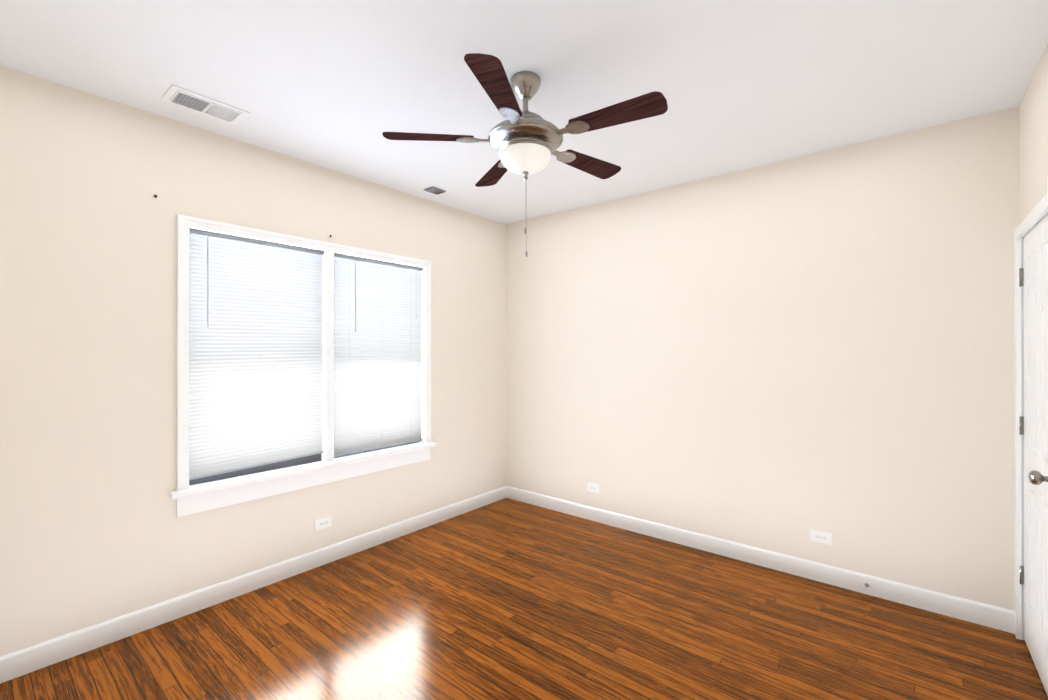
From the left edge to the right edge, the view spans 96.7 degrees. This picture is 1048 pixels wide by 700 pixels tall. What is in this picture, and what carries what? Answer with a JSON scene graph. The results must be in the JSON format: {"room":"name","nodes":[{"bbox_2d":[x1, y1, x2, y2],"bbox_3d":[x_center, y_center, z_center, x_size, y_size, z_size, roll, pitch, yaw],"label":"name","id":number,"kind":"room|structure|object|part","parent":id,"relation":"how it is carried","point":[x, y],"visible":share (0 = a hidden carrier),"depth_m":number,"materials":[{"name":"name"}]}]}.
{"room":"empty bedroom","nodes":[
{"label":"empty bedroom","id":0,"kind":"room"},
{"bbox_2d":[0,65,505,655],"bbox_3d":[-1.412,0.102,3.184,0.200,2.652,4.060,0,0,39],"label":"wall","id":1,"kind":"structure","parent":0,"point":[94,529],"depth_m":2.37,"materials":[{"name":"beige paint"}]},
{"bbox_2d":[0,486,506,682],"bbox_3d":[-1.328,1.373,3.114,0.016,0.110,3.660,0,0,39],"label":"baseboard","id":2,"kind":"structure","parent":1,"relation":"attached to","point":[23,661],"depth_m":2.58,"materials":[{"name":"white paint"}]},
{"bbox_2d":[170,214,435,516],"bbox_3d":[-1.371,0.085,3.191,0.252,1.610,1.762,0,0,39],"label":"window","id":3,"kind":"structure","parent":1,"relation":"in","point":[206,496],"depth_m":2.97,"materials":[{"name":"white paint"}]},
{"bbox_2d":[189,228,323,479],"bbox_3d":[-1.592,0.023,2.837,0.048,1.378,0.760,0,0,39],"label":"window blind","id":4,"kind":"object","parent":3,"relation":"attached to","point":[255,352],"visible":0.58,"depth_m":2.79,"materials":[{"name":"white plastic"}]},
{"bbox_3d":[-1.393,0.041,3.209,0.097,1.418,1.598,0,0,39],"label":"window sash","id":5,"kind":"part","parent":3,"relation":"part of","materials":[{"name":"white wood"}]},
{"bbox_2d":[334,252,422,456],"bbox_3d":[-1.067,0.034,3.475,0.048,1.398,0.760,0,0,39],"label":"window blind","id":6,"kind":"object","parent":3,"relation":"attached to","point":[377,355],"visible":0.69,"depth_m":3.45,"materials":[{"name":"white plastic"}]},
{"bbox_2d":[315,516,331,530],"bbox_3d":[-1.338,1.156,3.109,0.007,0.070,0.115,0,0,39],"label":"electrical outlet","id":7,"kind":"object","parent":1,"relation":"attached to","point":[325,522],"visible":1,"depth_m":3.11,"materials":[{"name":"white plastic"}]},
{"bbox_2d":[0,498,1047,699],"bbox_3d":[-0.003,1.477,2.023,3.850,0.100,4.060,0,0,39],"label":"floor","id":8,"kind":"structure","parent":0,"point":[507,599],"depth_m":2.32,"materials":[{"name":"brown wood"}]},
{"bbox_2d":[0,0,1047,223],"bbox_3d":[-0.003,-1.275,2.026,3.850,0.100,4.060,0,0,39],"label":"ceiling","id":9,"kind":"structure","parent":0,"point":[341,86],"depth_m":2.05,"materials":[{"name":"white paint"}]},
{"bbox_2d":[160,84,249,124],"bbox_3d":[-1.592,-1.219,2.337,0.200,0.010,0.330,0,0,39],"label":"ceiling vent","id":10,"kind":"object","parent":9,"relation":"in","point":[197,102],"visible":1,"depth_m":2.32,"materials":[{"name":"metal"}]},
{"bbox_2d":[423,186,445,194],"bbox_3d":[-0.681,-1.217,3.562,0.105,0.010,0.135,0,0,39],"label":"ceiling vent","id":11,"kind":"object","parent":9,"relation":"in","point":[434,190],"visible":1,"depth_m":3.55,"materials":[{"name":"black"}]},
{"bbox_2d":[382,53,667,256],"bbox_3d":[0.042,-0.834,2.107,1.197,0.780,1.206,0,0,39],"label":"fan","id":12,"kind":"object","parent":9,"relation":"hanging from","point":[525,142],"visible":1,"depth_m":2.00,"materials":[{"name":"brown wood"}]},
{"bbox_2d":[506,107,1018,610],"bbox_3d":[1.224,0.103,3.515,3.450,2.652,0.200,0,0,39],"label":"wall","id":13,"kind":"structure","parent":0,"point":[782,357],"depth_m":2.95,"materials":[{"name":"beige paint"}]},
{"bbox_2d":[587,483,599,492],"bbox_3d":[0.582,1.157,3.907,0.115,0.070,0.007,0,0,39],"label":"electrical outlet","id":14,"kind":"object","parent":13,"relation":"attached to","point":[592,487],"visible":1,"depth_m":3.90,"materials":[{"name":"white plastic"}]},
{"bbox_2d":[506,486,1014,633],"bbox_3d":[1.155,1.374,3.430,3.418,0.110,0.016,0,0,39],"label":"baseboard","id":15,"kind":"structure","parent":13,"relation":"attached to","point":[991,616],"depth_m":2.94,"materials":[{"name":"white paint"}]},
{"bbox_2d":[810,529,831,544],"bbox_3d":[1.833,1.156,2.877,0.115,0.070,0.007,0,0,39],"label":"electrical outlet","id":16,"kind":"object","parent":13,"relation":"attached to","point":[821,537],"visible":1,"depth_m":2.88,"materials":[{"name":"white plastic"}]},
{"bbox_2d":[1019,45,1047,223],"bbox_3d":[1.407,0.100,0.865,0.200,2.652,4.060,0,0,39],"label":"wall","id":17,"kind":"structure","parent":0,"point":[1033,145],"depth_m":2.07,"materials":[{"name":"beige paint"}]},
{"bbox_2d":[1014,185,1047,639],"bbox_3d":[2.248,0.387,1.999,0.192,2.080,0.834,0,0,39],"label":"door","id":18,"kind":"structure","parent":17,"relation":"in","point":[1037,214],"depth_m":2.30,"materials":[{"name":"white paint"}]},
{"bbox_3d":[2.219,0.374,2.033,0.102,1.555,0.713,0,0,39],"label":"door hardware","id":19,"kind":"part","parent":18,"relation":"part of","materials":[{"name":"silver metal"}]},
{"bbox_2d":[1024,214,1047,695],"bbox_3d":[2.247,0.431,2.006,0.035,1.972,0.704,0,0,39],"label":"door leaf","id":20,"kind":"structure","parent":18,"relation":"attached to","point":[1036,434],"depth_m":2.07,"materials":[{"name":"white paint"}]}
]}

